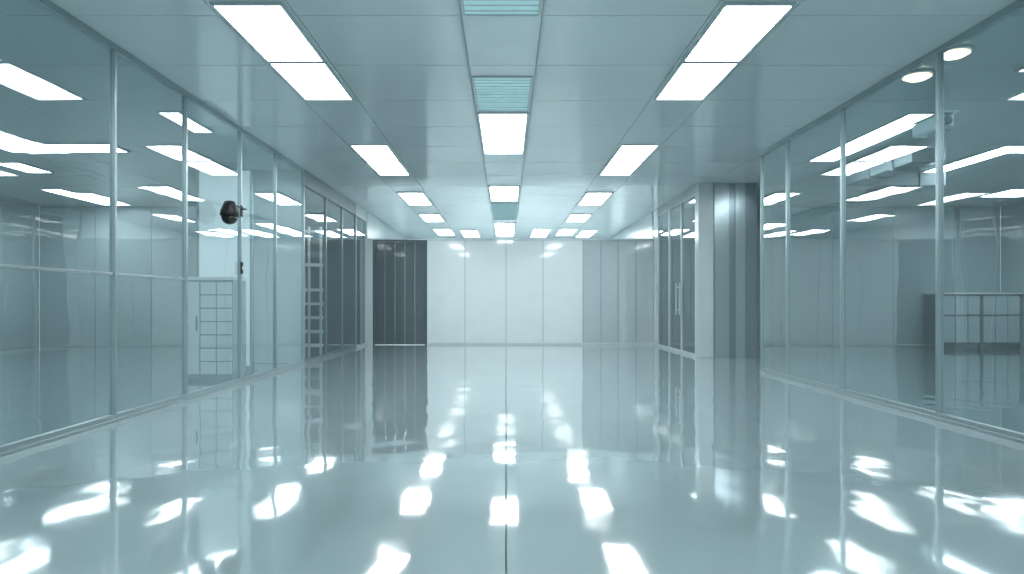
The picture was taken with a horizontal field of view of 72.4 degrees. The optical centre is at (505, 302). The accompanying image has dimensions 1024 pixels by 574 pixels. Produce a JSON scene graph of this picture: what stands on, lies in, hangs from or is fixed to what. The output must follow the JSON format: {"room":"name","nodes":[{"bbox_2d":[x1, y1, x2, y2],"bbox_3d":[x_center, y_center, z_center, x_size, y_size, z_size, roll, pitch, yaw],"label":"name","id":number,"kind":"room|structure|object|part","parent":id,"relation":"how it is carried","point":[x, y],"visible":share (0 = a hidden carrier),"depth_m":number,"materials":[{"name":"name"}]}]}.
{"room":"clean room","nodes":[
{"label":"clean room","id":0,"kind":"room"},
{"bbox_2d":[0,199,38,349],"bbox_3d":[-10.060,-0.560,6.000,0.120,3.000,18.000,0,0,0],"label":"wall","id":1,"kind":"structure","parent":0,"point":[19,222],"depth_m":14.36,"materials":[{"name":"glass"}]},
{"bbox_2d":[40,207,195,346],"bbox_3d":[-7.350,-0.560,15.060,5.300,3.000,0.120,0,0,0],"label":"wall","id":2,"kind":"structure","parent":0,"point":[74,307],"depth_m":15.00,"materials":[{"name":"clear glass"}]},
{"bbox_2d":[254,170,300,363],"bbox_3d":[-3.933,-0.560,10.910,1.535,3.000,0.120,0,0,0],"label":"wall","id":3,"kind":"structure","parent":0,"point":[288,181],"depth_m":10.85,"materials":[{"name":"clear glass"}]},
{"bbox_2d":[276,151,304,371],"bbox_3d":[-3.125,-0.559,10.125,0.065,2.999,1.310,0,0,0],"label":"window","id":4,"kind":"structure","parent":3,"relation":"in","point":[279,155],"depth_m":10.76,"materials":[{"name":"metal"}]},
{"bbox_2d":[305,170,326,363],"bbox_3d":[-3.125,-0.559,11.440,0.065,2.999,1.320,0,0,0],"label":"window","id":5,"kind":"structure","parent":3,"relation":"in","point":[312,183],"depth_m":12.07,"materials":[{"name":"grey metal"}]},
{"bbox_2d":[305,211,361,344],"bbox_3d":[-3.902,-0.560,15.650,1.355,3.000,0.100,0,0,0],"label":"wall","id":6,"kind":"structure","parent":0,"point":[313,219],"depth_m":15.60,"materials":[{"name":"clear glass"}]},
{"bbox_2d":[356,204,366,347],"bbox_3d":[-3.125,-0.559,15.050,0.065,2.999,1.100,0,0,0],"label":"window","id":7,"kind":"structure","parent":6,"relation":"in","point":[361,213],"depth_m":15.41,"materials":[{"name":"grey metal"}]},
{"bbox_2d":[362,212,407,342],"bbox_3d":[-3.185,-0.560,19.325,0.120,3.000,7.110,0,0,0],"label":"wall","id":8,"kind":"structure","parent":0,"point":[376,229],"depth_m":16.14,"materials":[{"name":"white paint"}]},
{"bbox_2d":[367,240,372,344],"bbox_3d":[-3.055,-0.235,15.710,0.140,2.350,0.120,0,0,0],"label":"trim","id":9,"kind":"structure","parent":8,"relation":"attached to","point":[369,242],"depth_m":15.65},
{"bbox_2d":[0,343,1023,573],"bbox_3d":[0.000,1.000,10.000,22.000,0.120,26.000,0,0,0],"label":"floor","id":10,"kind":"structure","parent":0,"point":[378,458],"depth_m":4.10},
{"bbox_2d":[0,0,116,456],"bbox_3d":[-3.125,-0.559,4.885,0.065,2.999,1.370,0,0,0],"label":"window","id":11,"kind":"structure","parent":10,"relation":"on","point":[25,443],"depth_m":5.52,"materials":[{"name":"metal"}]},
{"bbox_2d":[116,45,187,420],"bbox_3d":[-3.125,-0.559,6.190,0.065,2.999,1.240,0,0,0],"label":"window","id":12,"kind":"structure","parent":10,"relation":"on","point":[121,52],"depth_m":6.67,"materials":[{"name":"metal"}]},
{"bbox_2d":[179,277,246,378],"bbox_3d":[-3.655,0.310,8.764,0.660,1.260,0.472,0,0,0],"label":"storage cabinet","id":13,"kind":"object","parent":10,"relation":"on","point":[212,301],"visible":0.92,"depth_m":8.55,"materials":[{"name":"white metal"}]},
{"bbox_3d":[-3.854,0.305,8.558,0.208,1.130,0.020,0,0,0],"label":"door","id":14,"kind":"part","parent":13,"relation":"part of","materials":[{"name":"white metal"}]},
{"bbox_3d":[-3.639,-0.181,8.558,0.186,0.146,0.020,0,0,0],"label":"drawer","id":15,"kind":"part","parent":13,"relation":"part of","materials":[{"name":"white metal"}]},
{"bbox_3d":[-3.639,-0.018,8.558,0.186,0.146,0.020,0,0,0],"label":"drawer","id":16,"kind":"part","parent":13,"relation":"part of","materials":[{"name":"white metal"}]},
{"bbox_3d":[-3.639,0.145,8.558,0.186,0.146,0.020,0,0,0],"label":"drawer","id":17,"kind":"part","parent":13,"relation":"part of","materials":[{"name":"white metal"}]},
{"bbox_3d":[-3.639,0.308,8.558,0.186,0.146,0.020,0,0,0],"label":"drawer","id":18,"kind":"part","parent":13,"relation":"part of","materials":[{"name":"white metal"}]},
{"bbox_3d":[-3.639,0.471,8.558,0.186,0.146,0.020,0,0,0],"label":"drawer","id":19,"kind":"part","parent":13,"relation":"part of","materials":[{"name":"white metal"}]},
{"bbox_3d":[-3.639,0.634,8.558,0.186,0.146,0.020,0,0,0],"label":"drawer","id":20,"kind":"part","parent":13,"relation":"part of","materials":[{"name":"white metal"}]},
{"bbox_3d":[-3.639,0.797,8.558,0.186,0.146,0.020,0,0,0],"label":"drawer","id":21,"kind":"part","parent":13,"relation":"part of","materials":[{"name":"white metal"}]},
{"bbox_3d":[-3.441,-0.181,8.558,0.178,0.146,0.020,0,0,0],"label":"drawer","id":22,"kind":"part","parent":13,"relation":"part of","materials":[{"name":"white metal"}]},
{"bbox_3d":[-3.441,-0.018,8.558,0.178,0.146,0.020,0,0,0],"label":"drawer","id":23,"kind":"part","parent":13,"relation":"part of","materials":[{"name":"white metal"}]},
{"bbox_3d":[-3.441,0.145,8.558,0.178,0.146,0.020,0,0,0],"label":"drawer","id":24,"kind":"part","parent":13,"relation":"part of","materials":[{"name":"white metal"}]},
{"bbox_3d":[-3.441,0.308,8.558,0.178,0.146,0.020,0,0,0],"label":"drawer","id":25,"kind":"part","parent":13,"relation":"part of","materials":[{"name":"white metal"}]},
{"bbox_3d":[-3.441,0.471,8.558,0.178,0.146,0.020,0,0,0],"label":"drawer","id":26,"kind":"part","parent":13,"relation":"part of","materials":[{"name":"white metal"}]},
{"bbox_3d":[-3.441,0.634,8.558,0.178,0.146,0.020,0,0,0],"label":"drawer","id":27,"kind":"part","parent":13,"relation":"part of","materials":[{"name":"white metal"}]},
{"bbox_3d":[-3.441,0.797,8.558,0.178,0.146,0.020,0,0,0],"label":"drawer","id":28,"kind":"part","parent":13,"relation":"part of","materials":[{"name":"white metal"}]},
{"bbox_2d":[187,92,242,398],"bbox_3d":[-3.125,-0.559,7.515,0.065,2.999,1.410,0,0,0],"label":"window","id":29,"kind":"structure","parent":10,"relation":"on","point":[190,97],"depth_m":8.09,"materials":[{"name":"metal"}]},
{"bbox_2d":[220,200,246,224],"bbox_3d":[-3.002,-0.996,7.857,0.200,0.288,0.715,0,0,0],"label":"security camera","id":30,"kind":"object","parent":29,"relation":"attached to","point":[229,212],"visible":1,"depth_m":7.54,"materials":[{"name":"black plastic"}]},
{"bbox_2d":[240,262,242,273],"bbox_3d":[-3.091,-0.410,8.200,0.020,0.140,0.060,0,0,0],"label":"wall switch","id":31,"kind":"object","parent":29,"relation":"attached to","point":[241,263],"visible":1,"depth_m":8.17,"materials":[{"name":"black plastic"}]},
{"bbox_2d":[196,168,253,371],"bbox_3d":[-3.850,-0.450,9.600,0.760,2.780,0.080,0,0,0],"label":"wall","id":32,"kind":"structure","parent":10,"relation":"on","point":[216,241],"depth_m":9.58,"materials":[{"name":"paint"}]},
{"bbox_2d":[242,128,276,382],"bbox_3d":[-3.125,-0.559,8.845,0.065,2.999,1.250,0,0,0],"label":"window","id":33,"kind":"structure","parent":10,"relation":"on","point":[245,133],"depth_m":9.46,"materials":[{"name":"metal"}]},
{"bbox_2d":[305,227,322,355],"bbox_3d":[-3.635,-0.210,12.675,0.690,2.300,0.350,0,0,0],"label":"shelving rack","id":34,"kind":"object","parent":10,"relation":"on","point":[308,231],"visible":0.4,"depth_m":12.50,"materials":[{"name":"metal"}]},
{"bbox_3d":[-3.520,-0.210,12.515,0.040,2.300,0.030,0,0,0],"label":"post","id":35,"kind":"part","parent":34,"relation":"part of","materials":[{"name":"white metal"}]},
{"bbox_3d":[-3.635,-1.285,12.675,0.610,0.050,0.286,0,0,0],"label":"shelf","id":36,"kind":"part","parent":34,"relation":"part of","materials":[{"name":"grey metal"}]},
{"bbox_3d":[-3.635,-0.685,12.675,0.610,0.050,0.286,0,0,0],"label":"shelf","id":37,"kind":"part","parent":34,"relation":"part of","materials":[{"name":"grey metal"}]},
{"bbox_3d":[-3.635,-0.235,12.675,0.610,0.050,0.286,0,0,0],"label":"shelf","id":38,"kind":"part","parent":34,"relation":"part of","materials":[{"name":"grey metal"}]},
{"bbox_3d":[-3.635,0.015,12.675,0.610,0.050,0.286,0,0,0],"label":"shelf","id":39,"kind":"part","parent":34,"relation":"part of","materials":[{"name":"grey metal"}]},
{"bbox_3d":[-3.635,0.265,12.675,0.610,0.050,0.286,0,0,0],"label":"shelf","id":40,"kind":"part","parent":34,"relation":"part of","materials":[{"name":"grey metal"}]},
{"bbox_3d":[-3.635,0.515,12.675,0.610,0.050,0.286,0,0,0],"label":"shelf","id":41,"kind":"part","parent":34,"relation":"part of","materials":[{"name":"grey metal"}]},
{"bbox_3d":[-3.635,0.765,12.675,0.610,0.050,0.286,0,0,0],"label":"shelf","id":42,"kind":"part","parent":34,"relation":"part of","materials":[{"name":"grey metal"}]},
{"bbox_3d":[-3.310,-0.210,12.515,0.040,2.300,0.030,0,0,0],"label":"post","id":43,"kind":"part","parent":34,"relation":"part of","materials":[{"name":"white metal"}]},
{"bbox_2d":[326,184,342,356],"bbox_3d":[-3.125,-0.559,12.700,0.065,2.999,1.200,0,0,0],"label":"window","id":44,"kind":"structure","parent":10,"relation":"on","point":[332,195],"depth_m":13.20,"materials":[{"name":"grey metal"}]},
{"bbox_2d":[343,195,356,351],"bbox_3d":[-3.125,-0.559,13.900,0.065,2.999,1.200,0,0,0],"label":"window","id":45,"kind":"structure","parent":10,"relation":"on","point":[349,206],"depth_m":14.47,"materials":[{"name":"grey metal"}]},
{"bbox_2d":[695,183,713,357],"bbox_3d":[3.430,-0.560,12.100,0.260,3.000,0.200,0,0,0],"label":"wall pier","id":46,"kind":"object","parent":10,"relation":"on","point":[704,192],"visible":1,"depth_m":12.00,"materials":[{"name":"white paint"}]},
{"bbox_2d":[714,183,756,357],"bbox_3d":[3.935,-0.559,12.200,0.728,2.999,0.400,0,0,0],"label":"steel column","id":47,"kind":"structure","parent":10,"relation":"on","point":[735,204],"depth_m":12.00,"materials":[{"name":"silver metal"}]},
{"bbox_3d":[3.700,-0.559,12.025,0.258,2.999,0.050,0,0,0],"label":"cladding panel","id":48,"kind":"part","parent":47,"relation":"part of","materials":[{"name":"metal"}]},
{"bbox_3d":[3.880,-0.559,12.030,0.098,2.999,0.040,0,0,0],"label":"cladding panel","id":49,"kind":"part","parent":47,"relation":"part of","materials":[{"name":"metal"}]},
{"bbox_3d":[4.020,-0.559,12.025,0.178,2.999,0.050,0,0,0],"label":"cladding panel","id":50,"kind":"part","parent":47,"relation":"part of","materials":[{"name":"metal"}]},
{"bbox_3d":[4.205,-0.559,12.025,0.188,2.999,0.050,0,0,0],"label":"cladding panel","id":51,"kind":"part","parent":47,"relation":"part of","materials":[{"name":"metal"}]},
{"bbox_2d":[760,138,785,377],"bbox_3d":[3.500,-0.559,9.130,0.065,2.999,0.880,0,0,0],"label":"window","id":52,"kind":"structure","parent":10,"relation":"on","point":[783,141],"depth_m":9.55,"materials":[{"name":"metal"}]},
{"bbox_2d":[785,105,840,392],"bbox_3d":[3.500,-0.559,7.980,0.065,2.999,1.420,0,0,0],"label":"window","id":53,"kind":"structure","parent":10,"relation":"on","point":[836,110],"depth_m":8.67,"materials":[{"name":"metal"}]},
{"bbox_2d":[840,48,936,418],"bbox_3d":[3.500,-0.559,6.460,0.065,2.999,1.620,0,0,0],"label":"window","id":54,"kind":"structure","parent":10,"relation":"on","point":[931,55],"depth_m":6.70,"materials":[{"name":"metal"}]},
{"bbox_2d":[912,111,959,137],"bbox_3d":[3.603,-1.461,5.880,0.158,0.202,0.480,0,0,0],"label":"security camera","id":55,"kind":"object","parent":54,"relation":"attached to","point":[923,128],"visible":0.87,"depth_m":5.87,"materials":[{"name":"white plastic"}]},
{"bbox_2d":[924,294,980,348],"bbox_3d":[9.350,0.380,14.670,0.800,1.120,0.620,0,0,0],"label":"base cabinet","id":56,"kind":"object","parent":10,"relation":"on","point":[962,312],"visible":0.84,"depth_m":14.36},
{"bbox_3d":[9.097,0.045,14.370,0.237,0.390,0.019,0,0,0],"label":"drawer","id":57,"kind":"part","parent":56,"relation":"part of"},
{"bbox_3d":[9.097,0.540,14.370,0.237,0.540,0.019,0,0,0],"label":"door","id":58,"kind":"part","parent":56,"relation":"part of","materials":[{"name":"grey metal"}]},
{"bbox_3d":[9.350,0.045,14.370,0.237,0.390,0.019,0,0,0],"label":"drawer","id":59,"kind":"part","parent":56,"relation":"part of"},
{"bbox_3d":[9.350,0.540,14.370,0.237,0.540,0.019,0,0,0],"label":"door","id":60,"kind":"part","parent":56,"relation":"part of","materials":[{"name":"grey metal"}]},
{"bbox_3d":[9.603,0.045,14.370,0.237,0.390,0.019,0,0,0],"label":"drawer","id":61,"kind":"part","parent":56,"relation":"part of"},
{"bbox_3d":[9.603,0.540,14.370,0.237,0.540,0.019,0,0,0],"label":"door","id":62,"kind":"part","parent":56,"relation":"part of","materials":[{"name":"grey metal"}]},
{"bbox_2d":[936,0,1023,442],"bbox_3d":[3.500,-0.559,4.835,0.065,2.999,1.630,0,0,0],"label":"window","id":63,"kind":"structure","parent":10,"relation":"on","point":[1017,5],"depth_m":5.63,"materials":[{"name":"metal"}]},
{"bbox_2d":[978,294,1019,348],"bbox_3d":[10.170,0.380,14.670,0.800,1.120,0.620,0,0,0],"label":"base cabinet","id":64,"kind":"object","parent":10,"relation":"on","point":[1000,313],"visible":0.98,"depth_m":14.36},
{"bbox_2d":[923,293,1022,294],"bbox_3d":[9.760,-0.196,14.660,1.660,0.029,0.660,0,0,0],"label":"countertop","id":65,"kind":"structure","parent":64,"relation":"on","point":[923,293],"depth_m":14.33,"materials":[{"name":"grey metal"}]},
{"bbox_3d":[9.917,0.045,14.370,0.237,0.390,0.019,0,0,0],"label":"drawer","id":66,"kind":"part","parent":64,"relation":"part of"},
{"bbox_3d":[9.917,0.540,14.370,0.237,0.540,0.019,0,0,0],"label":"door","id":67,"kind":"part","parent":64,"relation":"part of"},
{"bbox_3d":[10.170,0.045,14.370,0.237,0.390,0.019,0,0,0],"label":"drawer","id":68,"kind":"part","parent":64,"relation":"part of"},
{"bbox_3d":[10.170,0.540,14.370,0.237,0.540,0.019,0,0,0],"label":"door","id":69,"kind":"part","parent":64,"relation":"part of","materials":[{"name":"grey metal"}]},
{"bbox_3d":[10.423,0.045,14.370,0.237,0.390,0.019,0,0,0],"label":"drawer","id":70,"kind":"part","parent":64,"relation":"part of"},
{"bbox_3d":[10.423,0.540,14.370,0.237,0.540,0.019,0,0,0],"label":"door","id":71,"kind":"part","parent":64,"relation":"part of","materials":[{"name":"grey metal"}]},
{"bbox_2d":[0,0,1023,238],"bbox_3d":[0.000,-2.135,10.000,22.000,0.150,26.000,0,0,0],"label":"ceiling","id":72,"kind":"structure","parent":0,"point":[603,65],"depth_m":7.30,"materials":[{"name":"paint"}]},
{"bbox_2d":[0,162,53,172],"bbox_3d":[-7.300,-2.050,10.600,0.400,0.019,0.800,0,0,0],"label":"recessed light","id":73,"kind":"object","parent":72,"relation":"in","point":[20,166],"visible":1,"depth_m":10.57,"materials":[{"name":"white plastic"}]},
{"bbox_2d":[0,143,129,152],"bbox_3d":[-5.900,-2.050,9.250,1.600,0.019,0.500,0,0,0],"label":"recessed light","id":74,"kind":"object","parent":72,"relation":"in","point":[10,147],"visible":0.86,"depth_m":9.27,"materials":[{"name":"white plastic"}]},
{"bbox_2d":[0,145,125,151],"bbox_3d":[-5.900,-2.051,9.250,1.556,0.010,0.456,0,0,0],"label":"diffuser","id":75,"kind":"object","parent":74,"relation":"attached to","point":[10,148],"depth_m":9.27,"materials":[{"name":"white plastic"}]},
{"bbox_2d":[39,189,121,204],"bbox_3d":[-8.200,-2.050,13.600,0.400,0.019,2.000,0,0,0],"label":"recessed light","id":76,"kind":"object","parent":72,"relation":"in","point":[63,192],"visible":0.93,"depth_m":13.42,"materials":[{"name":"white plastic"}]},
{"bbox_2d":[156,111,181,125],"bbox_3d":[-3.612,-2.050,7.751,0.275,0.019,0.588,0,0,0],"label":"recessed light","id":77,"kind":"object","parent":72,"relation":"in","point":[175,116],"depth_m":7.64,"materials":[{"name":"white plastic"}]},
{"bbox_2d":[188,116,213,132],"bbox_3d":[-3.606,-2.050,8.016,0.274,0.019,0.719,0,0,0],"label":"recessed light","id":78,"kind":"object","parent":72,"relation":"in","point":[194,126],"depth_m":8.16,"materials":[{"name":"white plastic"}]},
{"bbox_2d":[209,2,324,61],"bbox_3d":[-1.780,-2.050,5.360,0.500,0.019,1.140,0,0,0],"label":"recessed light","id":79,"kind":"object","parent":72,"relation":"in","point":[269,28],"visible":1,"depth_m":5.26,"materials":[{"name":"white plastic"}]},
{"bbox_2d":[267,61,353,99],"bbox_3d":[-1.780,-2.050,6.500,0.500,0.019,1.100,0,0,0],"label":"recessed light","id":80,"kind":"object","parent":72,"relation":"in","point":[310,80],"visible":1,"depth_m":6.44,"materials":[{"name":"white plastic"}]},
{"bbox_2d":[349,144,399,161],"bbox_3d":[-1.780,-2.050,9.585,0.500,0.019,1.030,0,0,0],"label":"recessed light","id":81,"kind":"object","parent":72,"relation":"in","point":[367,152],"visible":1,"depth_m":9.52,"materials":[{"name":"white plastic"}]},
{"bbox_2d":[366,161,409,175],"bbox_3d":[-1.780,-2.050,10.660,0.500,0.019,1.080,0,0,0],"label":"recessed light","id":82,"kind":"object","parent":72,"relation":"in","point":[381,168],"visible":0.96,"depth_m":10.65,"materials":[{"name":"white plastic"}]},
{"bbox_2d":[397,192,432,204],"bbox_3d":[-1.780,-2.050,13.800,0.500,0.019,1.600,0,0,0],"label":"recessed light","id":83,"kind":"object","parent":72,"relation":"in","point":[411,198],"visible":1,"depth_m":13.71,"materials":[{"name":"white plastic"}]},
{"bbox_2d":[418,214,444,221],"bbox_3d":[-1.780,-2.050,16.900,0.500,0.019,1.400,0,0,0],"label":"recessed light","id":84,"kind":"object","parent":72,"relation":"in","point":[426,217],"visible":1,"depth_m":16.75,"materials":[{"name":"white plastic"}]},
{"bbox_2d":[433,229,454,235],"bbox_3d":[-1.780,-2.050,20.300,0.500,0.019,1.800,0,0,0],"label":"recessed light","id":85,"kind":"object","parent":72,"relation":"in","point":[441,232],"visible":1,"depth_m":20.32,"materials":[{"name":"white plastic"}]},
{"bbox_2d":[460,230,479,236],"bbox_3d":[-1.050,-2.050,20.800,0.500,0.019,2.000,0,0,0],"label":"recessed light","id":86,"kind":"object","parent":72,"relation":"in","point":[466,233],"visible":1,"depth_m":20.61,"materials":[{"name":"white plastic"}]},
{"bbox_2d":[456,0,495,238],"bbox_3d":[-0.330,-2.054,12.500,0.020,0.012,21.000,0,0,0],"label":"trim","id":87,"kind":"structure","parent":72,"relation":"attached to","point":[457,1],"depth_m":6.53,"materials":[{"name":"metal"}]},
{"bbox_2d":[460,0,541,16],"bbox_3d":[-0.033,-2.052,4.550,0.555,0.014,0.900,0,0,0],"label":"ceiling vent","id":88,"kind":"object","parent":72,"relation":"in","point":[470,8],"visible":1,"depth_m":4.88,"materials":[{"name":"teal metal"}]},
{"bbox_2d":[472,76,532,111],"bbox_3d":[-0.033,-2.052,6.925,0.555,0.014,1.150,0,0,0],"label":"ceiling vent","id":89,"kind":"object","parent":72,"relation":"in","point":[492,93],"visible":1,"depth_m":6.86,"materials":[{"name":"teal metal"}]},
{"bbox_2d":[477,112,528,153],"bbox_3d":[-0.033,-2.050,8.575,0.555,0.019,2.050,0,0,0],"label":"recessed light","id":90,"kind":"object","parent":72,"relation":"in","point":[500,132],"visible":1,"depth_m":8.35,"materials":[{"name":"white plastic"}]},
{"bbox_2d":[488,186,519,200],"bbox_3d":[-0.033,-2.050,13.150,0.555,0.019,1.700,0,0,0],"label":"recessed light","id":91,"kind":"object","parent":72,"relation":"in","point":[497,193],"visible":1,"depth_m":13.08,"materials":[{"name":"white plastic"}]},
{"bbox_2d":[491,203,517,219],"bbox_3d":[-0.033,-2.052,15.800,0.555,0.014,2.800,0,0,0],"label":"ceiling vent","id":92,"kind":"object","parent":72,"relation":"in","point":[500,211],"visible":1,"depth_m":15.66,"materials":[{"name":"metal"}]},
{"bbox_2d":[494,223,515,236],"bbox_3d":[-0.033,-2.050,19.750,0.555,0.019,3.500,0,0,0],"label":"recessed light","id":93,"kind":"object","parent":72,"relation":"in","point":[501,229],"visible":1,"depth_m":19.49,"materials":[{"name":"white plastic"}]},
{"bbox_2d":[514,0,546,238],"bbox_3d":[0.270,-2.054,12.500,0.020,0.012,21.000,0,0,0],"label":"trim","id":94,"kind":"structure","parent":72,"relation":"attached to","point":[545,1],"depth_m":6.56,"materials":[{"name":"metal"}]},
{"bbox_2d":[530,229,550,236],"bbox_3d":[1.000,-2.050,20.600,0.500,0.019,2.400,0,0,0],"label":"recessed light","id":95,"kind":"object","parent":72,"relation":"in","point":[535,232],"visible":1,"depth_m":20.32,"materials":[{"name":"white plastic"}]},
{"bbox_2d":[555,229,577,235],"bbox_3d":[1.740,-2.050,20.300,0.500,0.019,1.800,0,0,0],"label":"recessed light","id":96,"kind":"object","parent":72,"relation":"in","point":[561,232],"visible":1,"depth_m":20.32,"materials":[{"name":"white plastic"}]},
{"bbox_2d":[565,214,591,221],"bbox_3d":[1.740,-2.050,16.900,0.500,0.019,1.400,0,0,0],"label":"recessed light","id":97,"kind":"object","parent":72,"relation":"in","point":[572,217],"visible":1,"depth_m":16.75,"materials":[{"name":"white plastic"}]},
{"bbox_2d":[575,230,597,236],"bbox_3d":[2.375,-2.050,20.800,0.450,0.019,2.000,0,0,0],"label":"recessed light","id":98,"kind":"object","parent":72,"relation":"in","point":[584,233],"visible":1,"depth_m":20.61,"materials":[{"name":"white plastic"}]},
{"bbox_2d":[577,192,612,204],"bbox_3d":[1.740,-2.050,13.800,0.500,0.019,1.600,0,0,0],"label":"recessed light","id":99,"kind":"object","parent":72,"relation":"in","point":[590,198],"visible":1,"depth_m":13.71,"materials":[{"name":"white plastic"}]},
{"bbox_2d":[599,161,642,175],"bbox_3d":[1.740,-2.050,10.660,0.500,0.019,1.080,0,0,0],"label":"recessed light","id":100,"kind":"object","parent":72,"relation":"in","point":[611,168],"visible":0.96,"depth_m":10.65,"materials":[{"name":"white plastic"}]},
{"bbox_2d":[609,144,659,161],"bbox_3d":[1.740,-2.050,9.585,0.500,0.019,1.030,0,0,0],"label":"recessed light","id":101,"kind":"object","parent":72,"relation":"in","point":[625,152],"visible":1,"depth_m":9.52,"materials":[{"name":"white plastic"}]},
{"bbox_2d":[654,61,739,99],"bbox_3d":[1.740,-2.050,6.500,0.500,0.019,1.100,0,0,0],"label":"recessed light","id":102,"kind":"object","parent":72,"relation":"in","point":[689,80],"visible":0.99,"depth_m":6.44,"materials":[{"name":"white plastic"}]},
{"bbox_2d":[682,2,796,61],"bbox_3d":[1.740,-2.050,5.360,0.500,0.019,1.140,0,0,0],"label":"recessed light","id":103,"kind":"object","parent":72,"relation":"in","point":[736,28],"visible":1,"depth_m":5.26,"materials":[{"name":"white plastic"}]},
{"bbox_2d":[807,112,934,161],"bbox_3d":[4.550,-2.050,8.825,0.400,0.019,2.550,0,0,0],"label":"recessed light","id":104,"kind":"object","parent":72,"relation":"in","point":[903,123],"visible":0.83,"depth_m":8.59,"materials":[{"name":"white plastic"}]},
{"bbox_2d":[835,143,945,191],"bbox_3d":[5.835,-1.895,9.840,1.530,0.329,2.080,0,0,0],"label":"air duct","id":105,"kind":"object","parent":72,"relation":"hanging from","point":[890,172],"visible":0.93,"depth_m":10.03,"materials":[{"name":"metal"}]},
{"bbox_2d":[899,69,934,82],"bbox_3d":[3.700,-2.029,6.300,0.280,0.061,0.280,0,0,0],"label":"recessed light","id":106,"kind":"object","parent":72,"relation":"in","point":[920,75],"visible":0.93,"depth_m":6.23,"materials":[{"name":"white plastic"}]},
{"bbox_2d":[944,45,973,60],"bbox_3d":[3.660,-2.029,5.720,0.280,0.061,0.280,0,0,0],"label":"recessed light","id":107,"kind":"object","parent":72,"relation":"in","point":[959,51],"visible":0.7,"depth_m":5.64,"materials":[{"name":"white plastic"}]},
{"bbox_2d":[923,145,1023,171],"bbox_3d":[6.675,-2.050,10.100,0.350,0.019,2.000,0,0,0],"label":"recessed light","id":108,"kind":"object","parent":72,"relation":"in","point":[1005,149],"visible":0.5,"depth_m":9.84,"materials":[{"name":"white plastic"}]},
{"bbox_2d":[978,189,1023,196],"bbox_3d":[9.500,-2.050,13.050,0.800,0.019,0.900,0,0,0],"label":"recessed light","id":109,"kind":"object","parent":72,"relation":"in","point":[1010,192],"visible":1,"depth_m":13.15,"materials":[{"name":"white plastic"}]},
{"bbox_2d":[1014,66,1023,72],"bbox_3d":[4.700,-2.050,5.700,0.400,0.019,1.000,0,0,0],"label":"recessed light","id":110,"kind":"object","parent":72,"relation":"in","point":[1020,70],"visible":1,"depth_m":6.17,"materials":[{"name":"white plastic"}]},
{"bbox_2d":[427,240,652,342],"bbox_3d":[0.766,-0.235,15.720,5.069,2.350,0.100,0,0,0],"label":"wall","id":111,"kind":"structure","parent":0,"point":[479,291],"depth_m":15.67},
{"bbox_2d":[373,240,426,344],"bbox_3d":[-2.377,-0.235,15.710,1.216,2.350,0.080,0,0,0],"label":"door","id":112,"kind":"structure","parent":111,"relation":"in","point":[399,266],"depth_m":15.69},
{"bbox_2d":[367,239,653,239],"bbox_3d":[0.087,-1.425,15.720,6.425,0.029,0.140,0,0,0],"label":"trim","id":113,"kind":"structure","parent":111,"relation":"on","point":[367,239],"depth_m":15.65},
{"bbox_2d":[427,343,653,344],"bbox_3d":[0.766,0.915,15.659,5.068,0.050,0.019,0,0,0],"label":"baseboard","id":114,"kind":"structure","parent":111,"relation":"attached to","point":[427,343],"depth_m":15.65,"materials":[{"name":"grey metal"}]},
{"bbox_2d":[610,185,694,345],"bbox_3d":[3.360,-0.560,17.540,0.120,3.000,10.680,0,0,0],"label":"wall","id":115,"kind":"structure","parent":0,"point":[655,213],"depth_m":15.45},
{"bbox_2d":[656,209,668,348],"bbox_3d":[3.285,-0.490,14.725,0.110,2.860,1.050,0,0,0],"label":"door","id":116,"kind":"structure","parent":115,"relation":"in","point":[667,210],"depth_m":15.22,"materials":[{"name":"grey metal"}]},
{"bbox_3d":[3.265,-0.080,15.100,0.070,0.600,0.030,0,0,0],"label":"handle","id":117,"kind":"part","parent":116,"relation":"part of","materials":[{"name":"silver metal"}]},
{"bbox_2d":[669,202,680,352],"bbox_3d":[3.285,-0.490,13.700,0.110,2.860,1.000,0,0,0],"label":"door","id":118,"kind":"structure","parent":115,"relation":"in","point":[679,203],"depth_m":14.17,"materials":[{"name":"grey metal"}]},
{"bbox_3d":[3.265,-0.080,13.330,0.070,0.600,0.030,0,0,0],"label":"handle","id":119,"kind":"part","parent":118,"relation":"part of","materials":[{"name":"silver metal"}]},
{"bbox_2d":[679,193,694,356],"bbox_3d":[3.285,-0.490,12.700,0.110,2.860,1.000,0,0,0],"label":"door","id":120,"kind":"structure","parent":115,"relation":"in","point":[693,195],"depth_m":13.17,"materials":[{"name":"grey metal"}]},
{"bbox_3d":[3.265,-0.080,13.070,0.070,0.600,0.030,0,0,0],"label":"handle","id":121,"kind":"part","parent":120,"relation":"part of","materials":[{"name":"silver metal"}]},
{"bbox_2d":[663,210,694,344],"bbox_3d":[3.875,-0.560,15.550,0.850,3.000,0.100,0,0,0],"label":"wall","id":122,"kind":"structure","parent":0,"point":[688,215],"depth_m":15.50,"materials":[{"name":"clear glass"}]},
{"bbox_2d":[757,207,999,346],"bbox_3d":[7.500,-0.560,15.060,6.200,3.000,0.120,0,0,0],"label":"wall","id":123,"kind":"structure","parent":0,"point":[890,251],"depth_m":15.00,"materials":[{"name":"clear glass"}]},
{"bbox_2d":[1001,203,1023,348],"bbox_3d":[10.660,-0.560,6.000,0.120,3.000,18.000,0,0,0],"label":"wall","id":124,"kind":"structure","parent":0,"point":[1012,216],"depth_m":14.62,"materials":[{"name":"clear glass"}]}
]}

